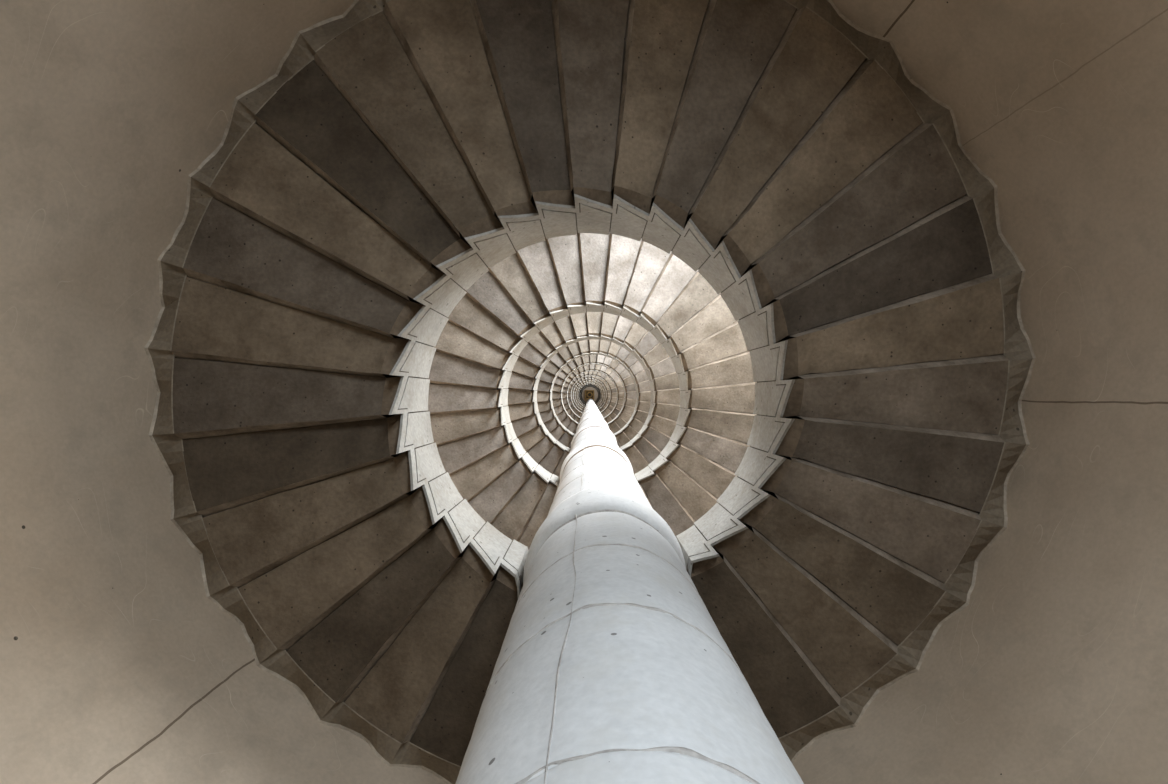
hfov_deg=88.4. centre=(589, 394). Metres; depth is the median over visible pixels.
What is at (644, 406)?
stair step
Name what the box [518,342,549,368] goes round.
stair step
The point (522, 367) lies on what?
stair step
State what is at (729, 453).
stair step
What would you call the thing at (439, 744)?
stair step
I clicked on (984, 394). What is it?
stair step
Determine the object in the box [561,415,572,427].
stair step
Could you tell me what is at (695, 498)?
stair step
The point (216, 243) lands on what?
stair step
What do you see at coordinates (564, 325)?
stair step
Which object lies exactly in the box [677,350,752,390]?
stair step
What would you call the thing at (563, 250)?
stair step
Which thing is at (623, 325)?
stair step
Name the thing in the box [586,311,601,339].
stair step
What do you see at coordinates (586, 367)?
stair step
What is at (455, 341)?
stair step
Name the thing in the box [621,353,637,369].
stair step
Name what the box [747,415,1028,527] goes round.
stair step
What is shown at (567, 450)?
stair step
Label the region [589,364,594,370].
stair step
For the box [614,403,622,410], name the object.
stair step
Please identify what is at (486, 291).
stair step
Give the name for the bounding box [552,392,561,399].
stair step
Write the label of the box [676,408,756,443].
stair step
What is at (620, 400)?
stair step
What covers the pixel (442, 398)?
stair step
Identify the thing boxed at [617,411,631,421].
stair step
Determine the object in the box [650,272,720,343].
stair step
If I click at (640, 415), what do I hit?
stair step
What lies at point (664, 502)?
stair step
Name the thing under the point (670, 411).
stair step
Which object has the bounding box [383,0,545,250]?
stair step
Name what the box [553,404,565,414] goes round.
stair step
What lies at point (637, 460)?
stair step
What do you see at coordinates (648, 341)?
stair step
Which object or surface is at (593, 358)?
stair step
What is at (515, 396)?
stair step
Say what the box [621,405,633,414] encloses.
stair step
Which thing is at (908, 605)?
stair step
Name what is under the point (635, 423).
stair step
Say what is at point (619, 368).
stair step
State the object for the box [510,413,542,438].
stair step
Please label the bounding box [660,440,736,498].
stair step
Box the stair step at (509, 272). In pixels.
[487,253,553,329]
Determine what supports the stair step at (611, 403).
attached to the wall
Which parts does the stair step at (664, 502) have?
moulding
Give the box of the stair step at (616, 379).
[612,376,620,383]
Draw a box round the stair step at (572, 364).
[568,360,578,370]
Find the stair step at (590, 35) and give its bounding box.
[551,0,629,234]
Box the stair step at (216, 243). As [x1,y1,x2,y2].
[158,176,448,346]
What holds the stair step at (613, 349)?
attached to the wall
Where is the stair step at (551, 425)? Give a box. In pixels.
[544,416,560,432]
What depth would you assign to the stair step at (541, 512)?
5.15 m
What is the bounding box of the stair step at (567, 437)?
[559,429,573,446]
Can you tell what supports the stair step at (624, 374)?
attached to the wall
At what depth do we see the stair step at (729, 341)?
5.13 m
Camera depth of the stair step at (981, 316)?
2.51 m
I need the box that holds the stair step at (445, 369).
[427,351,511,388]
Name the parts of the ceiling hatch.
panel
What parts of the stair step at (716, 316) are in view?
moulding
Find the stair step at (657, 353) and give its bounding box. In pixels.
[639,343,668,369]
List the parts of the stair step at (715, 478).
moulding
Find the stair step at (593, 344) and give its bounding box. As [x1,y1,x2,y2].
[588,339,599,354]
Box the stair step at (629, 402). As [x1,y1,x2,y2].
[623,399,635,407]
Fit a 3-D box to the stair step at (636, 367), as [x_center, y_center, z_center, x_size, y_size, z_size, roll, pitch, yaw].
[1.165,-0.744,11.153,1.073,0.583,0.373,-28,-90,0]
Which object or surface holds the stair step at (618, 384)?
attached to the wall
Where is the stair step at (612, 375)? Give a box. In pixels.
[609,371,616,379]
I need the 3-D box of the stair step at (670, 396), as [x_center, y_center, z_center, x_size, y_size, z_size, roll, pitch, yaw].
[1.356,0.031,8.143,1.013,0.583,0.371,0,-90,0]
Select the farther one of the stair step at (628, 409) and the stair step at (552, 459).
the stair step at (628, 409)
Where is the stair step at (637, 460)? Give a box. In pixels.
[621,441,649,472]
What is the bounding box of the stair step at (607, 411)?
[603,408,610,414]
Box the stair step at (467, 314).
[446,294,527,355]
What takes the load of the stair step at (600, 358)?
attached to the wall
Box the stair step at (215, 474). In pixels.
[150,411,433,519]
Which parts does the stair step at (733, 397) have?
moulding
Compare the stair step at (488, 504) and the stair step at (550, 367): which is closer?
the stair step at (488, 504)
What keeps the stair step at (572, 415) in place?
attached to the wall
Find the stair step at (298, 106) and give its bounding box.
[236,31,488,290]
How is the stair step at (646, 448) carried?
attached to the wall
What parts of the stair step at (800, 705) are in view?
moulding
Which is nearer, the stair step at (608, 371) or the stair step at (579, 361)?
the stair step at (579, 361)
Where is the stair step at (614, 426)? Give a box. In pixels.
[608,420,620,432]
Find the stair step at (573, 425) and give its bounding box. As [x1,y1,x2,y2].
[567,419,577,432]
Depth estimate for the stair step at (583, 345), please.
10.98 m
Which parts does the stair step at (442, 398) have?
moulding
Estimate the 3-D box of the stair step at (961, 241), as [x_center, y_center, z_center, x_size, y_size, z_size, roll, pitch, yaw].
[1.237,-0.546,2.668,1.104,0.583,0.378,-16,-90,0]
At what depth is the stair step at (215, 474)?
2.51 m
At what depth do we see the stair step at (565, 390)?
17.06 m
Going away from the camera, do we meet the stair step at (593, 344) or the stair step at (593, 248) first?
the stair step at (593, 248)
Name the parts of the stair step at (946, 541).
moulding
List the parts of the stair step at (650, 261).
moulding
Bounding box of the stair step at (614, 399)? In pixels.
[610,397,618,401]
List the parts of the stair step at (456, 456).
moulding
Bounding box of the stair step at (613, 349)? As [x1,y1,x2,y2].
[607,341,620,358]
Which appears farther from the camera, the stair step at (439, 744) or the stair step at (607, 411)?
the stair step at (607, 411)
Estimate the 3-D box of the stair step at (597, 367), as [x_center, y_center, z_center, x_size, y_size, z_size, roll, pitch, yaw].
[0.284,-1.310,17.223,0.394,0.583,1.261,17,-90,0]
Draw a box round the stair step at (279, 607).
[207,472,462,664]
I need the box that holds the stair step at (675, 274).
[636,253,697,331]
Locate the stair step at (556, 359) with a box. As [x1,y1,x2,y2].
[550,353,567,368]
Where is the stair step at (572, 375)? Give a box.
[569,372,576,379]
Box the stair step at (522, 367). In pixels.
[512,356,543,378]
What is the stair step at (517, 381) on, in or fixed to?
attached to the wall
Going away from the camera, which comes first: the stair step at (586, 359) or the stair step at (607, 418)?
the stair step at (586, 359)
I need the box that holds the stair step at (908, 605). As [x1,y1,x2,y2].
[716,476,968,670]
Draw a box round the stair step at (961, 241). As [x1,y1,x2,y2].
[737,186,1025,350]
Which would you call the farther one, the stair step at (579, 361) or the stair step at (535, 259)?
the stair step at (579, 361)
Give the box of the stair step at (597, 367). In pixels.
[595,364,600,371]
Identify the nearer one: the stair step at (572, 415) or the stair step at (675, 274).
the stair step at (675, 274)
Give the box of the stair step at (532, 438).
[518,423,548,452]
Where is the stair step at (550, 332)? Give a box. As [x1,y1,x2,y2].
[539,322,566,351]
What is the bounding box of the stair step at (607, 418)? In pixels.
[604,415,611,422]
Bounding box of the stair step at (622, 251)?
[604,234,641,315]
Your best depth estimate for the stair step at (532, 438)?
7.98 m
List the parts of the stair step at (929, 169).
moulding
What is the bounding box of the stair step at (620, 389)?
[616,386,623,393]
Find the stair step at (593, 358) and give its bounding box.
[589,354,596,364]
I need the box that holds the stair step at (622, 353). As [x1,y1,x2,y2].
[615,346,629,363]
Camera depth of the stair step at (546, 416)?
10.98 m
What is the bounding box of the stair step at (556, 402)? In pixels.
[552,398,562,406]
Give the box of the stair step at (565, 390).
[562,387,568,392]
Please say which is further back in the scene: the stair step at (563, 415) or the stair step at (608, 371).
the stair step at (608, 371)
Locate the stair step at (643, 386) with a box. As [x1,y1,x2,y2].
[635,380,650,392]
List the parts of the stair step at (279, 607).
moulding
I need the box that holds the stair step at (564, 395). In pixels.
[562,393,567,398]
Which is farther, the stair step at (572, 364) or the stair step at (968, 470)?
the stair step at (572, 364)
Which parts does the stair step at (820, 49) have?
moulding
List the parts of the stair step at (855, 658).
moulding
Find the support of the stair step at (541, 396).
attached to the wall
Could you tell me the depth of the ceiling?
41.00 m
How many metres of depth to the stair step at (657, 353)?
7.98 m
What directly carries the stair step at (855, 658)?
attached to the wall
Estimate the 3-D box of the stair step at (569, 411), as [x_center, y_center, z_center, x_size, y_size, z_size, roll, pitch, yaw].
[-0.982,0.770,17.223,1.156,0.583,0.361,-28,-90,0]
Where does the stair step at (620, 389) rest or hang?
attached to the wall
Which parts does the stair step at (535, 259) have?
moulding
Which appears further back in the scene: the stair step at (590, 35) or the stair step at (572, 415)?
the stair step at (572, 415)
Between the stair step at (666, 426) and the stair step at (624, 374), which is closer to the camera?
the stair step at (666, 426)
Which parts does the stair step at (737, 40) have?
moulding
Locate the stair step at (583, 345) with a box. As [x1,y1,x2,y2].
[578,340,590,355]
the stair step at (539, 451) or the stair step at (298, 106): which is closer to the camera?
the stair step at (298, 106)
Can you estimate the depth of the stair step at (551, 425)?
10.98 m
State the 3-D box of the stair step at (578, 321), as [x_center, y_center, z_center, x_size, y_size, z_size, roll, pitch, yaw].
[-0.263,-1.346,8.143,0.399,0.583,1.216,-5,-90,0]
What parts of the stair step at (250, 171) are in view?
moulding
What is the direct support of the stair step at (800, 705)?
attached to the wall
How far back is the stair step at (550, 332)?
7.98 m
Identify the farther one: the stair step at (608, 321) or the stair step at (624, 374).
the stair step at (624, 374)
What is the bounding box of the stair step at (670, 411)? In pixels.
[648,403,680,420]
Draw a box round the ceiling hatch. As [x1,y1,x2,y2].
[585,390,593,398]
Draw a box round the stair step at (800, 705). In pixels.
[676,525,855,762]
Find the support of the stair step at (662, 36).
attached to the wall
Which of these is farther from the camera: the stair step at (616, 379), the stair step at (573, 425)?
the stair step at (616, 379)
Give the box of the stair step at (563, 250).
[545,235,586,314]
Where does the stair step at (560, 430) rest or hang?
attached to the wall
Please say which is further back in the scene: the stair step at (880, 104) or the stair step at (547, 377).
the stair step at (547, 377)
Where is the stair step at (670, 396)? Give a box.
[651,388,680,404]
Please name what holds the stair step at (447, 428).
attached to the wall
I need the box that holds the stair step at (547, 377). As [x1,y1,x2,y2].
[539,370,556,383]
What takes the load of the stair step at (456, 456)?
attached to the wall
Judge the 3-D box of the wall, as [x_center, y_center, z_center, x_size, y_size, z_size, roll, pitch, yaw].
[0.000,-0.110,19.700,3.720,42.600,3.720,0,-90,0]
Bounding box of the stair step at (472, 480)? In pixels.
[450,438,525,502]
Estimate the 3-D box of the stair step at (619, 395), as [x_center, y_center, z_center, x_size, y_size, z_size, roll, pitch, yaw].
[1.321,0.029,17.223,1.080,0.583,0.368,0,-90,0]
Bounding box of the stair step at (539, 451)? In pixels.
[527,432,556,464]
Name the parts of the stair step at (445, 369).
moulding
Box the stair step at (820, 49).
[671,0,890,271]
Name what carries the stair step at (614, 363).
attached to the wall
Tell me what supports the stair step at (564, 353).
attached to the wall
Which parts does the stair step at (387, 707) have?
moulding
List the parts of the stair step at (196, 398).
moulding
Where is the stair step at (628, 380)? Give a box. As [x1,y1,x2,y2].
[621,375,633,386]
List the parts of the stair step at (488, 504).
moulding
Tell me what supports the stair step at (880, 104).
attached to the wall
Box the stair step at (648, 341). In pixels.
[631,331,658,360]
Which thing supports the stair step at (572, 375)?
attached to the wall
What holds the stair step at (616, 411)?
attached to the wall
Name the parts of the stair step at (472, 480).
moulding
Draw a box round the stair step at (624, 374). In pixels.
[618,369,629,380]
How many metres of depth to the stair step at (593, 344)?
10.98 m
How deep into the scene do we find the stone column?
1.09 m
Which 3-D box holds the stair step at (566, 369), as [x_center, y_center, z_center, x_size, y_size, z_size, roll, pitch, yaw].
[-0.931,-0.934,14.223,0.398,0.583,1.272,-39,-90,0]
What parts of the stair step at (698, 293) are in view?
moulding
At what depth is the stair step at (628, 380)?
14.05 m
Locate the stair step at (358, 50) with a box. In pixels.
[299,0,515,267]
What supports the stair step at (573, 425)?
attached to the wall
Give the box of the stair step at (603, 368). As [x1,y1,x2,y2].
[600,365,606,373]
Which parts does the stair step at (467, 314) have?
moulding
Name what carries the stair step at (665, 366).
attached to the wall
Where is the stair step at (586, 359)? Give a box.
[582,355,590,364]
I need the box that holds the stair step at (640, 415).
[631,409,647,422]
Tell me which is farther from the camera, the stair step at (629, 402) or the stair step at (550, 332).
the stair step at (629, 402)
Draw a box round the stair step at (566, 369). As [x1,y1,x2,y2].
[562,364,573,374]
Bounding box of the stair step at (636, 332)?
[622,322,646,352]
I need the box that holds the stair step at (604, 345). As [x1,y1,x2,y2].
[599,340,610,355]
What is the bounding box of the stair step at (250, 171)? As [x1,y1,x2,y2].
[188,98,466,316]
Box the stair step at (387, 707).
[319,521,511,765]
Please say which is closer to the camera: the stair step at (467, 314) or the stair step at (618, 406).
the stair step at (467, 314)
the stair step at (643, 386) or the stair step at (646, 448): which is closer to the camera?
the stair step at (646, 448)
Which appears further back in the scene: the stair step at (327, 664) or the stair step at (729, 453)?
the stair step at (729, 453)
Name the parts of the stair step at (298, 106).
moulding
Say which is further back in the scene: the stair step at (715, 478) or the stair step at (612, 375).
the stair step at (612, 375)
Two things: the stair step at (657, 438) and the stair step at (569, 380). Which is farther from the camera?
the stair step at (569, 380)
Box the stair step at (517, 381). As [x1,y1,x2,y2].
[508,372,538,390]
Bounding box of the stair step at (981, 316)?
[749,271,1035,382]
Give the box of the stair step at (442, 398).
[426,383,508,414]
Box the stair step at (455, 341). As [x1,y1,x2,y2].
[433,321,517,371]
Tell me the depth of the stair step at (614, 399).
20.05 m
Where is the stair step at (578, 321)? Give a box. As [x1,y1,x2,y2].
[569,313,588,341]
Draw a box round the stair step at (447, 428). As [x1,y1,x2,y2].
[430,406,510,446]
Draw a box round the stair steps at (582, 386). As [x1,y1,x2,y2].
[575,380,604,407]
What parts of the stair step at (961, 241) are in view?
moulding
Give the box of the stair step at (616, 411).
[611,408,619,414]
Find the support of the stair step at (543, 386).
attached to the wall
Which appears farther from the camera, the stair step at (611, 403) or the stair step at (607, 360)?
the stair step at (611, 403)
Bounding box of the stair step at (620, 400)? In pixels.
[616,398,623,404]
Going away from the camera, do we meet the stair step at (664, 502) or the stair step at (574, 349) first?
the stair step at (664, 502)
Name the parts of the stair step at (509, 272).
moulding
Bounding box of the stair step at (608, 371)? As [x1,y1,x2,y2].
[605,368,611,376]
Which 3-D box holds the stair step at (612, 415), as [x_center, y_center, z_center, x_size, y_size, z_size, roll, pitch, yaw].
[0.958,0.857,17.223,0.340,0.583,1.014,-39,-90,0]
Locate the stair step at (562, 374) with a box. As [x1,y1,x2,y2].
[557,370,568,379]
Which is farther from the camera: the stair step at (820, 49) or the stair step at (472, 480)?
the stair step at (472, 480)
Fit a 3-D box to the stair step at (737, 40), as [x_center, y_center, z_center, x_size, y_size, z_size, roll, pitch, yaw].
[0.497,-1.288,2.668,0.392,0.583,1.179,29,-90,0]
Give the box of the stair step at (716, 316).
[662,295,738,357]
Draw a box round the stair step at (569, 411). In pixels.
[566,407,572,414]
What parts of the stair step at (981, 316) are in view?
moulding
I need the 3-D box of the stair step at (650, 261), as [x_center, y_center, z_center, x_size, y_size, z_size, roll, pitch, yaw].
[0.526,-1.269,5.303,0.395,0.583,1.184,29,-90,0]
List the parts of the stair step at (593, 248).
moulding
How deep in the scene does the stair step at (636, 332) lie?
7.98 m
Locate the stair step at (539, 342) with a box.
[528,332,557,358]
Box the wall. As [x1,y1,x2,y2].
[0,0,1167,783]
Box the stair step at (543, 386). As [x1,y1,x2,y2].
[537,380,553,391]
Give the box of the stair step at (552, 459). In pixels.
[539,440,565,473]
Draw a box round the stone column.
[455,399,803,783]
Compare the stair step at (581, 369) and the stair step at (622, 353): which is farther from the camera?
the stair step at (581, 369)
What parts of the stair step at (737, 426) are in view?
moulding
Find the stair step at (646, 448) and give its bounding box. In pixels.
[630,434,660,462]
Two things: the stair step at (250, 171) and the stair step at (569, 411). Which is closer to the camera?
the stair step at (250, 171)
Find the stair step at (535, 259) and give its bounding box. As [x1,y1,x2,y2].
[515,241,569,320]
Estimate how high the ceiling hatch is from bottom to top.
0.110 m
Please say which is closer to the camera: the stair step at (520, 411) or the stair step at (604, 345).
the stair step at (520, 411)
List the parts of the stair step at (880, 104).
moulding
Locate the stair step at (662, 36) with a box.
[610,0,709,240]
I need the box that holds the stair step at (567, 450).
[554,447,570,476]
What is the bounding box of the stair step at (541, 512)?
[519,474,559,548]
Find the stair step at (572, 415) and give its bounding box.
[570,411,575,418]
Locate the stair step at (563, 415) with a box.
[557,410,568,421]
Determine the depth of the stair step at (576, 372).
17.06 m
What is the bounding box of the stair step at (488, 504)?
[469,453,537,524]
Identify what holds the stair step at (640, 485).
attached to the wall
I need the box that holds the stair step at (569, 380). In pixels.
[566,377,572,383]
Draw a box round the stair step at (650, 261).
[620,240,671,321]
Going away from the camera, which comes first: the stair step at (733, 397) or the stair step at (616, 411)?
the stair step at (733, 397)
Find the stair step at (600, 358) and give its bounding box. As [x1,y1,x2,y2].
[597,355,604,365]
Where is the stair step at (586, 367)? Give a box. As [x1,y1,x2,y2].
[583,365,589,371]
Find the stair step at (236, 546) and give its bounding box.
[171,443,445,596]
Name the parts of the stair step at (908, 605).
moulding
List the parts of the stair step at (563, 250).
moulding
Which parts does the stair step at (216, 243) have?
moulding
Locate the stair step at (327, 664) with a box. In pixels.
[257,499,484,722]
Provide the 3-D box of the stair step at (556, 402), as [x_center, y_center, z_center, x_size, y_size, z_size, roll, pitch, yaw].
[-1.229,0.312,14.223,1.193,0.583,0.376,-5,-90,0]
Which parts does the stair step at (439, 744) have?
moulding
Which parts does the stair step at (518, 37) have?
moulding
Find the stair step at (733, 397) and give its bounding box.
[679,382,756,412]
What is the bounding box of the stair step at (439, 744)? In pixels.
[389,540,528,783]
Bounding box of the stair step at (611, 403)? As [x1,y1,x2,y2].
[608,401,615,406]
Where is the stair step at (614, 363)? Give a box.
[609,359,618,370]
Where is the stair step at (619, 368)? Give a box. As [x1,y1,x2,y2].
[613,363,624,375]
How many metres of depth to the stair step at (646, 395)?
10.99 m
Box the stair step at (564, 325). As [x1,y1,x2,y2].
[554,316,577,344]
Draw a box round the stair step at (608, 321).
[600,311,617,341]
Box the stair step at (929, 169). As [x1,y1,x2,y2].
[720,108,996,320]
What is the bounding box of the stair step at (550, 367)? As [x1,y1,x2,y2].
[544,361,561,375]
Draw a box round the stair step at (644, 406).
[634,401,650,412]
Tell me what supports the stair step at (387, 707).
attached to the wall
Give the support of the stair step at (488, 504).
attached to the wall
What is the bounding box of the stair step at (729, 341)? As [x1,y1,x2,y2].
[671,322,749,373]
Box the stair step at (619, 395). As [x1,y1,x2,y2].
[617,393,623,398]
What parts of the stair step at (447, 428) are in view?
moulding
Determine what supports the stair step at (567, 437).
attached to the wall
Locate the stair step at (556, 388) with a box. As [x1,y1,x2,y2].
[552,384,563,391]
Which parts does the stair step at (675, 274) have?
moulding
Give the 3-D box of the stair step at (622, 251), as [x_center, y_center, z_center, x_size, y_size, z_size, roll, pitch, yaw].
[0.265,-1.349,5.303,0.397,0.583,1.202,17,-90,0]
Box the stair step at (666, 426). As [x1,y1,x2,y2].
[644,414,676,436]
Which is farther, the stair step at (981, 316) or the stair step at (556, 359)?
the stair step at (556, 359)
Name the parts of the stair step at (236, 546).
moulding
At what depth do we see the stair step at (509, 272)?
5.14 m
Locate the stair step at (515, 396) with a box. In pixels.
[508,389,536,405]
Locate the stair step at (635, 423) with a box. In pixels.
[626,417,643,431]
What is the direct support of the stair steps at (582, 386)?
attached to the wall
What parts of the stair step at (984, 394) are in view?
moulding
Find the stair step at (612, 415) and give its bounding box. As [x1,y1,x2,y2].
[608,412,616,419]
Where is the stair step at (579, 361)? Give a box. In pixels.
[574,357,584,367]
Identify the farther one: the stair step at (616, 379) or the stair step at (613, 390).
the stair step at (613, 390)
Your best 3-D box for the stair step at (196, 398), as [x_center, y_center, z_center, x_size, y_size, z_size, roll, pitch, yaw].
[-1.324,-0.004,2.668,1.077,0.583,0.385,0,-90,0]
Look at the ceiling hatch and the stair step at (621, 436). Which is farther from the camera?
the ceiling hatch
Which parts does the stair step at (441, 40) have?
moulding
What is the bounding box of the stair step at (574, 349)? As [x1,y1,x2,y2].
[567,342,581,358]
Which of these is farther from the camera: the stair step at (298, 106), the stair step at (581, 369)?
the stair step at (581, 369)
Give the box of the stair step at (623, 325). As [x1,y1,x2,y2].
[612,316,632,345]
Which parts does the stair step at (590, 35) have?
moulding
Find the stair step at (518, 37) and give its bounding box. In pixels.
[470,0,577,238]
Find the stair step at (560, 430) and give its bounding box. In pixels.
[551,423,566,440]
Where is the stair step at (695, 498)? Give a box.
[648,454,718,520]
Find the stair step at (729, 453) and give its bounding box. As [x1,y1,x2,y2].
[670,425,749,472]
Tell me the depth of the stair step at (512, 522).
5.14 m
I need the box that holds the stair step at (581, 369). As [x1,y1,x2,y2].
[578,366,584,373]
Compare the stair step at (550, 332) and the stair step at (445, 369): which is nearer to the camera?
the stair step at (445, 369)
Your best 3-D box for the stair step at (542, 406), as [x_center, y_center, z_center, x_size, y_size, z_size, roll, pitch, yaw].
[-1.252,0.333,11.153,1.141,0.583,0.375,-5,-90,0]
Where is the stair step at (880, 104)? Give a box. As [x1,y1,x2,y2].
[698,41,950,293]
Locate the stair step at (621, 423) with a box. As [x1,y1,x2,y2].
[613,416,626,427]
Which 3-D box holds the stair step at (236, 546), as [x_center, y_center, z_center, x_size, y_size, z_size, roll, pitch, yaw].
[-1.198,0.544,2.668,1.050,0.583,0.358,-16,-90,0]
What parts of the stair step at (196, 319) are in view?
moulding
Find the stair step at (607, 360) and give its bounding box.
[603,356,611,367]
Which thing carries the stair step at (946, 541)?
attached to the wall
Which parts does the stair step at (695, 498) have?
moulding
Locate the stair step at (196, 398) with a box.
[144,348,429,438]
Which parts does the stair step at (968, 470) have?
moulding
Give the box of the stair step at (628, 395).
[624,391,635,398]
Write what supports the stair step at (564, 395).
attached to the wall
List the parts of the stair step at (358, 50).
moulding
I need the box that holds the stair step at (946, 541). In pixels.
[735,447,1006,603]
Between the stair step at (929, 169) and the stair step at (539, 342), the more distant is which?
the stair step at (539, 342)
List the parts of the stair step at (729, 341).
moulding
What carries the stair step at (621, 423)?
attached to the wall
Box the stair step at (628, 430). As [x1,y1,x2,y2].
[621,424,637,439]
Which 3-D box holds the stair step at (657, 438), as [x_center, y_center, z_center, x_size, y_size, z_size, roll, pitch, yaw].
[1.130,0.700,8.143,0.951,0.583,0.345,40,-90,0]
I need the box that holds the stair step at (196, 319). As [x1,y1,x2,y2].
[144,260,436,377]
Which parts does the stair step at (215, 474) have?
moulding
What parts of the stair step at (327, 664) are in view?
moulding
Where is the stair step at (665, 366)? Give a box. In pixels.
[645,356,675,379]
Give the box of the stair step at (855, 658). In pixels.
[694,503,917,725]
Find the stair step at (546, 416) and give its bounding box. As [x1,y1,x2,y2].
[540,409,556,423]
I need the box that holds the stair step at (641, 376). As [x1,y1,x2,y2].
[632,370,647,384]
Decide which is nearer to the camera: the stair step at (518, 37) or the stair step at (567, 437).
the stair step at (518, 37)
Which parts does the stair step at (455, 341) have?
moulding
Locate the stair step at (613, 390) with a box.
[610,387,616,392]
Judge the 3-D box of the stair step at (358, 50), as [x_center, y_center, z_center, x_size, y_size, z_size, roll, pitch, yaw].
[-0.799,-1.123,2.668,0.389,0.583,1.187,-28,-90,0]
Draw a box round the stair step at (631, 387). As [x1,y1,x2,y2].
[623,383,635,392]
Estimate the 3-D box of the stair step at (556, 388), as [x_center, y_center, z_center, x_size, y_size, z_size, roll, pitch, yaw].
[-1.268,-0.213,14.223,1.238,0.583,0.387,17,-90,0]
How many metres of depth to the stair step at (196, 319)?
2.51 m
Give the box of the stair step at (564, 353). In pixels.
[558,347,574,362]
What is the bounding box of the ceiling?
[582,387,597,401]
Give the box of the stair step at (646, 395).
[636,391,651,401]
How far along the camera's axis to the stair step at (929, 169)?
2.50 m
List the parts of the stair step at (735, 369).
moulding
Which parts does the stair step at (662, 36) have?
moulding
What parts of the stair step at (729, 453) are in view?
moulding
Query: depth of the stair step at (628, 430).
10.99 m
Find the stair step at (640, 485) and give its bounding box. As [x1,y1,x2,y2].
[640,485,653,508]
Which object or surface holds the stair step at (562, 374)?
attached to the wall
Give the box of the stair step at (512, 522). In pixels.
[492,465,551,541]
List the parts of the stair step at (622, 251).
moulding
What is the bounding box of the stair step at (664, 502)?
[634,466,695,535]
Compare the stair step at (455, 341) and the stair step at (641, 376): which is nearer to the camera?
the stair step at (455, 341)
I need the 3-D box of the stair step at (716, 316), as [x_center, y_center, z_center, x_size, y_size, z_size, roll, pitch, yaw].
[1.137,-0.756,5.303,1.111,0.583,0.381,-28,-90,0]
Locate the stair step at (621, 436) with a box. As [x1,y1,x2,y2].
[614,430,629,445]
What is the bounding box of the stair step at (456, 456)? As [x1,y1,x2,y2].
[437,423,516,475]
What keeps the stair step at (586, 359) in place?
attached to the wall
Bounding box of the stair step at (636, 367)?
[627,361,643,376]
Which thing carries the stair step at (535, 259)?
attached to the wall
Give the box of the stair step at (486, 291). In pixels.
[464,271,539,341]
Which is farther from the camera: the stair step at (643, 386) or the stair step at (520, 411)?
the stair step at (643, 386)
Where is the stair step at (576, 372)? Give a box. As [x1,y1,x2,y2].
[573,369,580,375]
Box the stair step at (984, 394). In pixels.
[753,354,1035,444]
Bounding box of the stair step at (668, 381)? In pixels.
[649,372,678,391]
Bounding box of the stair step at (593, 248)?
[577,231,609,312]
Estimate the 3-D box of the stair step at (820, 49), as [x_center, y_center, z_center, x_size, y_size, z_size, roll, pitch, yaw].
[0.737,-1.162,2.668,0.390,0.583,1.164,40,-90,0]
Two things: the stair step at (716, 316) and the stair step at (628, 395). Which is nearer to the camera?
the stair step at (716, 316)
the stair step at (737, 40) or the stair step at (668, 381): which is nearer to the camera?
the stair step at (737, 40)
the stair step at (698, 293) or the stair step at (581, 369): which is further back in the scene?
the stair step at (581, 369)
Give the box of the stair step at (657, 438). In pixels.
[638,424,669,450]
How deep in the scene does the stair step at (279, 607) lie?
2.50 m
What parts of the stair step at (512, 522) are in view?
moulding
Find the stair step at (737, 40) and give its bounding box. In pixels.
[642,0,808,253]
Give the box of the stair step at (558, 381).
[554,377,565,385]
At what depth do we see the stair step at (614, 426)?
14.05 m
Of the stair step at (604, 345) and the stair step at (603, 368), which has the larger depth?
the stair step at (603, 368)
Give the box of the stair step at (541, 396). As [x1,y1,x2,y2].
[536,391,551,402]
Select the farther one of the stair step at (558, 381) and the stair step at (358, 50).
the stair step at (558, 381)
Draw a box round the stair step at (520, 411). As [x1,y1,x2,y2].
[508,402,538,421]
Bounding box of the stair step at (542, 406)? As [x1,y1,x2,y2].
[537,400,553,412]
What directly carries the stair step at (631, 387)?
attached to the wall
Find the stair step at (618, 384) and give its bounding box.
[614,381,622,388]
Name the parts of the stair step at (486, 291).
moulding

